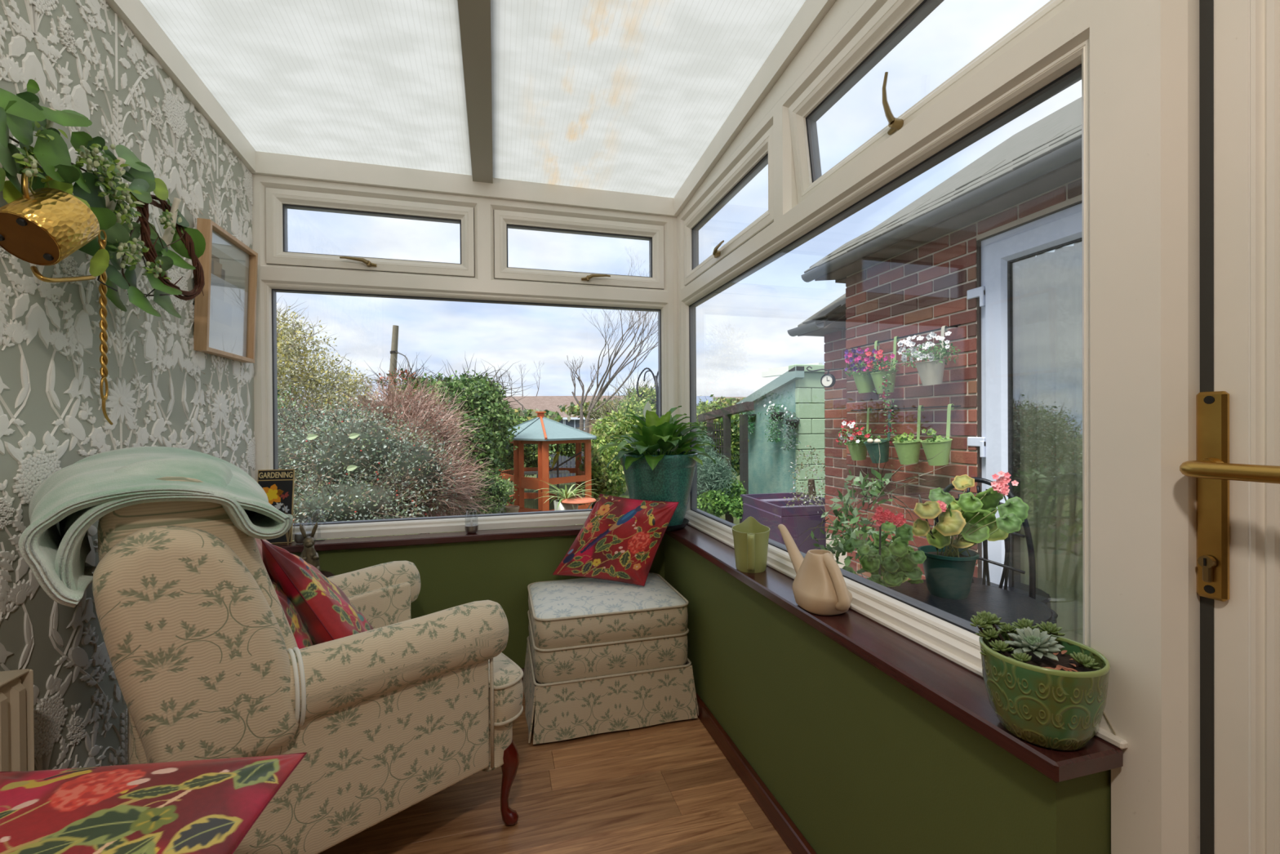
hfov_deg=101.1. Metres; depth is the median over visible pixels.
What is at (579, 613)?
cushion
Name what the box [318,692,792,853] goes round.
floor
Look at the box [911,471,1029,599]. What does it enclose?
geranium
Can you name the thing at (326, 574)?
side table
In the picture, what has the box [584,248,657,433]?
tree
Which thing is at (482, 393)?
bush
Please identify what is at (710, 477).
bush
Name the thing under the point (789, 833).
baseboard
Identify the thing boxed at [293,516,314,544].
glass lantern
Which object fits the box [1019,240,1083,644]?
door glass pane
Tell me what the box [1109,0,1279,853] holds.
door
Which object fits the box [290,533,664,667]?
wall
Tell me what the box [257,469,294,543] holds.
magazine
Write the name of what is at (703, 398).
bungalow
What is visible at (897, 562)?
geranium
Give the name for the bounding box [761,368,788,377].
timber beam
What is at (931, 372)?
bucket
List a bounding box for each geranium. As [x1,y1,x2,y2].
[842,506,926,590]
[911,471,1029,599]
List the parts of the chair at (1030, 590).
backrest, seat, leg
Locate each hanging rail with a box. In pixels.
[850,324,960,348]
[850,404,960,410]
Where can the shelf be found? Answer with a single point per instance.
(551, 472)
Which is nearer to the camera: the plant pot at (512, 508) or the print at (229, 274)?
the print at (229, 274)
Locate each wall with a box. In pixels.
[0,0,255,770]
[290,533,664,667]
[664,533,1111,853]
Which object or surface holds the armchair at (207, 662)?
on the floor
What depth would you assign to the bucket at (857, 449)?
3.45 m
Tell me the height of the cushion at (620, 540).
0.377 m
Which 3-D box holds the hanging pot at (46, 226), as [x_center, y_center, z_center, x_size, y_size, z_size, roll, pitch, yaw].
[-1.092,-0.382,0.986,0.106,0.234,0.185,0,0,-9]
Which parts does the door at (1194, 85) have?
post, handle plate, lever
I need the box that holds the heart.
[136,194,204,300]
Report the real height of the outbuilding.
2.110 m
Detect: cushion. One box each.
[0,751,306,853]
[254,537,271,559]
[260,538,373,644]
[270,578,314,648]
[488,653,523,722]
[528,573,688,648]
[552,493,679,586]
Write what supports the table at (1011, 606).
on the patio
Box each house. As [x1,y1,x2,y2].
[502,395,626,434]
[787,97,1082,586]
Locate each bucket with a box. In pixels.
[835,407,875,460]
[844,340,883,393]
[863,336,899,444]
[863,406,893,463]
[892,404,924,464]
[897,325,959,386]
[920,404,954,466]
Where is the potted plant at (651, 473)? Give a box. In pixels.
[597,401,715,531]
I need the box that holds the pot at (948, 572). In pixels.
[917,545,979,599]
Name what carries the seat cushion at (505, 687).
on the armchair at (207, 662)
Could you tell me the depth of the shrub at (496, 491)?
5.49 m
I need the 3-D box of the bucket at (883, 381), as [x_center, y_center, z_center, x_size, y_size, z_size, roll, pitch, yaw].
[1.514,-0.229,3.239,0.195,0.666,0.253,0,0,-15]
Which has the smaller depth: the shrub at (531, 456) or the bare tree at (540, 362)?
the shrub at (531, 456)
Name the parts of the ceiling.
roof panel, roof panel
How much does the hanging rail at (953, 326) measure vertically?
0.008 m
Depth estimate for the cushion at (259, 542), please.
1.34 m
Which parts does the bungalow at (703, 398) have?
solar panel, solar panel, solar panel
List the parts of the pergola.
post, post, post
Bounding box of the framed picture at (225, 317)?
[193,217,257,363]
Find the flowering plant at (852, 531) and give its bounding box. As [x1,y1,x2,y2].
[798,435,958,576]
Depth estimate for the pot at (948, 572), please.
2.17 m
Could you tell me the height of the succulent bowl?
0.166 m
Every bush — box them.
[276,297,387,414]
[277,374,475,539]
[327,366,502,536]
[351,353,533,479]
[576,361,658,504]
[696,425,738,501]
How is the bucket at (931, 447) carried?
hanging from the hanging rail at (959, 405)
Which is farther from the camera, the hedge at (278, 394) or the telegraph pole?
the telegraph pole
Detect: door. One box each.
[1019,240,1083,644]
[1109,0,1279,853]
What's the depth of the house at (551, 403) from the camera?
64.36 m
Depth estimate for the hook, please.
1.11 m
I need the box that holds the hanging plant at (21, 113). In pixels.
[0,79,205,318]
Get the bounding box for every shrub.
[445,468,519,530]
[493,411,584,476]
[696,394,748,476]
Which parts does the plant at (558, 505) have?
pot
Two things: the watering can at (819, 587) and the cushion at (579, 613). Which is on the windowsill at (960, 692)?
the watering can at (819, 587)
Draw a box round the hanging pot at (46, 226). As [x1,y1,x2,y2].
[0,165,99,282]
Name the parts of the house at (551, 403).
pane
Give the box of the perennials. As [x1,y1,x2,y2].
[697,478,746,523]
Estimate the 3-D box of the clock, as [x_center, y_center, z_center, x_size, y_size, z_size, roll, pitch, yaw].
[1.348,-0.371,3.849,0.042,0.170,0.295,-1,0,-42]
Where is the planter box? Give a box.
[739,492,826,553]
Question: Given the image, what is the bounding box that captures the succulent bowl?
[969,610,1110,750]
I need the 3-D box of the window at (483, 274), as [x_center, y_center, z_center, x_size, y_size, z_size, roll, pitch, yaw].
[-0.657,-0.009,2.419,1.904,2.300,0.106,0,0,-15]
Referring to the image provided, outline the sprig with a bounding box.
[277,500,297,544]
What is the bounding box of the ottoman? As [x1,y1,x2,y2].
[522,572,698,744]
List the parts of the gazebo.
rail, rail, rail, post, door rail, rail, rail, rail, post, rail, rail, rail, rail, rail, post, rail, post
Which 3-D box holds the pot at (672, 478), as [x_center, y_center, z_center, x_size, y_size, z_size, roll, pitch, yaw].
[0.088,0.280,2.414,0.355,0.322,0.355,0,0,-15]
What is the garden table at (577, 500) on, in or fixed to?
on the ground
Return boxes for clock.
[806,365,844,387]
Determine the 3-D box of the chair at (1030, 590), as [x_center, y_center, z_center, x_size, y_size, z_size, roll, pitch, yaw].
[1.751,0.739,2.587,0.453,1.014,0.429,-1,0,-35]
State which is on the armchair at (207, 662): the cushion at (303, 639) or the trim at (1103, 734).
the cushion at (303, 639)
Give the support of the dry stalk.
on the trim at (1103, 734)
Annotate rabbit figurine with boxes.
[299,522,320,572]
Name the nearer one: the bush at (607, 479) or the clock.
the clock
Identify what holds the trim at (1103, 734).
attached to the wall at (859, 761)
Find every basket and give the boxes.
[735,401,759,435]
[745,413,755,422]
[763,400,785,442]
[770,412,783,421]
[778,404,803,452]
[785,418,799,428]
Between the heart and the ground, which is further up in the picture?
the heart
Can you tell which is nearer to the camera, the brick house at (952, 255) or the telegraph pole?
the brick house at (952, 255)
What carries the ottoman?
on the floor
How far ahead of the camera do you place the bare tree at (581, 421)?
21.95 m
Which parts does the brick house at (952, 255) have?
door frame, door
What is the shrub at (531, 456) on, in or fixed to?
on the ground
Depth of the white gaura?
4.87 m
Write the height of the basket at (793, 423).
0.140 m
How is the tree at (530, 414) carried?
on the ground
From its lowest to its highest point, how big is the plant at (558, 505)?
0.683 m
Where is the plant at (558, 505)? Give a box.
[534,479,599,525]
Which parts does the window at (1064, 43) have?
corner post, handle, frame, sash, handle, sash, frame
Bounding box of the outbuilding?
[736,364,826,497]
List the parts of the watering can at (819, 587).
spout, handle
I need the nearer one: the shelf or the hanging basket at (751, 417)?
the shelf
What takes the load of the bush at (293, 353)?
on the ground
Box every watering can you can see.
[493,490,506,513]
[777,524,852,615]
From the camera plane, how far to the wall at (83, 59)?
1.27 m
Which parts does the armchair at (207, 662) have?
panel, backrest, panel, panel, rail, leg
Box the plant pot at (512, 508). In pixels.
[505,505,519,512]
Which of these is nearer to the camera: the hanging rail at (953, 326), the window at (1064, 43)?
the window at (1064, 43)
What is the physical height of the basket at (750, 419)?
0.140 m
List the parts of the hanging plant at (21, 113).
stem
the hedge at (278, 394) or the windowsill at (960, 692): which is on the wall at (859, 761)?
the windowsill at (960, 692)
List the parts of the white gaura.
stem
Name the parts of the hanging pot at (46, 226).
handle, spout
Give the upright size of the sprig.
0.181 m
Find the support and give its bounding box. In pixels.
[635,367,658,450]
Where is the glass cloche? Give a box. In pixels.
[312,509,325,540]
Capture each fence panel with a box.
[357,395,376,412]
[537,453,583,481]
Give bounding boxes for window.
[252,173,678,540]
[676,0,1111,732]
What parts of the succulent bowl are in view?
offset stem, offset stem, offset stem, offset stem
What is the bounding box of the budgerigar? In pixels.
[551,451,559,468]
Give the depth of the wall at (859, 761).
1.19 m
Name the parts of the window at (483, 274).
handle, frame, sash, head plate, sash, frame, handle, corner post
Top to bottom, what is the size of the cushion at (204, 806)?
0.104 m
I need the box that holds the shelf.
[524,470,569,475]
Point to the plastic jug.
(751, 537)
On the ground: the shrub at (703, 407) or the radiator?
the shrub at (703, 407)
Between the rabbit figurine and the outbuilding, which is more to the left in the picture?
the rabbit figurine
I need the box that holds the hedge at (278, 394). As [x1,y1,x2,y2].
[277,385,314,413]
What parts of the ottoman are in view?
skirt panel, skirt panel, skirt panel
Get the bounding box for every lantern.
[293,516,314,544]
[464,511,478,533]
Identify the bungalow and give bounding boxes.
[696,395,716,408]
[715,396,746,414]
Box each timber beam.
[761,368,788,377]
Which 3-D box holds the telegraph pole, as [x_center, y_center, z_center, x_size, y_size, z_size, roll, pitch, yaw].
[-5.383,-0.535,11.900,0.840,3.552,0.215,0,0,20]
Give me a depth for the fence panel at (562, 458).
11.50 m
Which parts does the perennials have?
stem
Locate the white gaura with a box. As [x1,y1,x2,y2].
[782,444,826,512]
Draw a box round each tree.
[299,395,745,422]
[497,361,542,410]
[564,355,601,453]
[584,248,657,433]
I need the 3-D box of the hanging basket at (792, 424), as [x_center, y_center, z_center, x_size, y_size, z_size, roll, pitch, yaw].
[2.155,0.014,7.563,0.288,0.680,0.472,0,0,2]
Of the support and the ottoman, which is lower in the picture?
the ottoman
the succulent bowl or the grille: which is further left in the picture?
the grille
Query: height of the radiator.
0.688 m
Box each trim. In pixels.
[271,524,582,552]
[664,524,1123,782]
[687,521,1128,749]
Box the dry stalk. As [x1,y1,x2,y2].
[1103,711,1115,734]
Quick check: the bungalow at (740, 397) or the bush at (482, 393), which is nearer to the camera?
the bush at (482, 393)
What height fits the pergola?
1.583 m
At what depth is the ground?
9.13 m
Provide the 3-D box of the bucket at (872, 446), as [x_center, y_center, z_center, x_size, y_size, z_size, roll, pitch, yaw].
[1.494,0.049,3.286,0.184,0.353,0.152,0,0,16]
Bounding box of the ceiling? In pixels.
[105,0,836,217]
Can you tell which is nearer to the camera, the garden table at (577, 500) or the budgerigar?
the garden table at (577, 500)
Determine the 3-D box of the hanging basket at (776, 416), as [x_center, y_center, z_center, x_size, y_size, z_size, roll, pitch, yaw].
[2.027,-0.075,7.983,0.325,0.647,0.484,0,0,-15]
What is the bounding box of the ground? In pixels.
[292,451,739,541]
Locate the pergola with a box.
[697,401,754,493]
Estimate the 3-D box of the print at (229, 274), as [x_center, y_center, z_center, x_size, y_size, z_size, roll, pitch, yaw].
[-1.480,-0.465,1.887,0.001,0.402,0.328,2,0,-15]
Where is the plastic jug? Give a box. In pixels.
[731,515,769,573]
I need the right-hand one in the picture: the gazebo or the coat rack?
the gazebo
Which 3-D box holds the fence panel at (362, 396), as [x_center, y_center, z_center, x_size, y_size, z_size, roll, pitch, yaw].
[-5.009,0.348,10.051,0.100,1.800,1.939,0,0,-12]
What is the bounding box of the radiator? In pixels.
[0,668,34,771]
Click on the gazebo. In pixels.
(544, 431)
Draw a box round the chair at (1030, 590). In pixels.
[933,476,1051,634]
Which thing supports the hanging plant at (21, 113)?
hanging from the coat rack
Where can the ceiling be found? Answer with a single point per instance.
(617, 105)
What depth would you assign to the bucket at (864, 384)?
3.37 m
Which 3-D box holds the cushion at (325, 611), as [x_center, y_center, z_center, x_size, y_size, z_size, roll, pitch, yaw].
[-0.860,0.470,1.440,0.253,0.417,0.371,-1,0,-28]
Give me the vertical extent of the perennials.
0.700 m
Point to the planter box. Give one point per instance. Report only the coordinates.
(771, 510)
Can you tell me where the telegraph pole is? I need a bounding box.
[388,324,412,400]
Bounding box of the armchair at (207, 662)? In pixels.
[92,476,523,853]
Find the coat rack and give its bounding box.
[0,107,181,257]
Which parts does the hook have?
rod, cord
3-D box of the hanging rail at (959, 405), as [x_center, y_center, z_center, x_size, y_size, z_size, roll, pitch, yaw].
[1.611,-0.114,3.259,0.038,0.008,0.900,0,0,-15]
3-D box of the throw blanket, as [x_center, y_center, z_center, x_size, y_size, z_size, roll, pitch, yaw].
[-1.028,0.178,1.140,0.400,0.263,0.501,-1,0,-44]
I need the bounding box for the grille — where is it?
[0,668,29,687]
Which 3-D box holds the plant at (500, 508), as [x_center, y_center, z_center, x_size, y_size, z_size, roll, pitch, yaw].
[-1.868,0.978,6.889,0.261,0.532,0.180,0,0,-15]
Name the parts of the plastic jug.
handle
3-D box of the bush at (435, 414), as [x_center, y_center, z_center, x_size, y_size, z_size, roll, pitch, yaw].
[-2.081,0.306,4.872,1.514,1.909,2.225,-1,0,-37]
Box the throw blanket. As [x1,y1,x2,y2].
[18,446,293,607]
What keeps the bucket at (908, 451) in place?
hanging from the hanging rail at (959, 405)
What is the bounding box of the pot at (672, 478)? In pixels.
[620,450,697,525]
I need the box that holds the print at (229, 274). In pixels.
[208,230,248,356]
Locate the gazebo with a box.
[496,411,597,512]
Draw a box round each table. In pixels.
[320,570,333,577]
[560,497,595,524]
[887,578,1057,629]
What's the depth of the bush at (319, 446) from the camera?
4.01 m
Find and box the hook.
[97,230,117,425]
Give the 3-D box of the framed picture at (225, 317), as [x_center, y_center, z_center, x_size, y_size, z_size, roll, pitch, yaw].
[-1.474,-0.465,1.889,0.052,0.431,0.356,0,0,-15]
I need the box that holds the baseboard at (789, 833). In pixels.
[695,692,817,853]

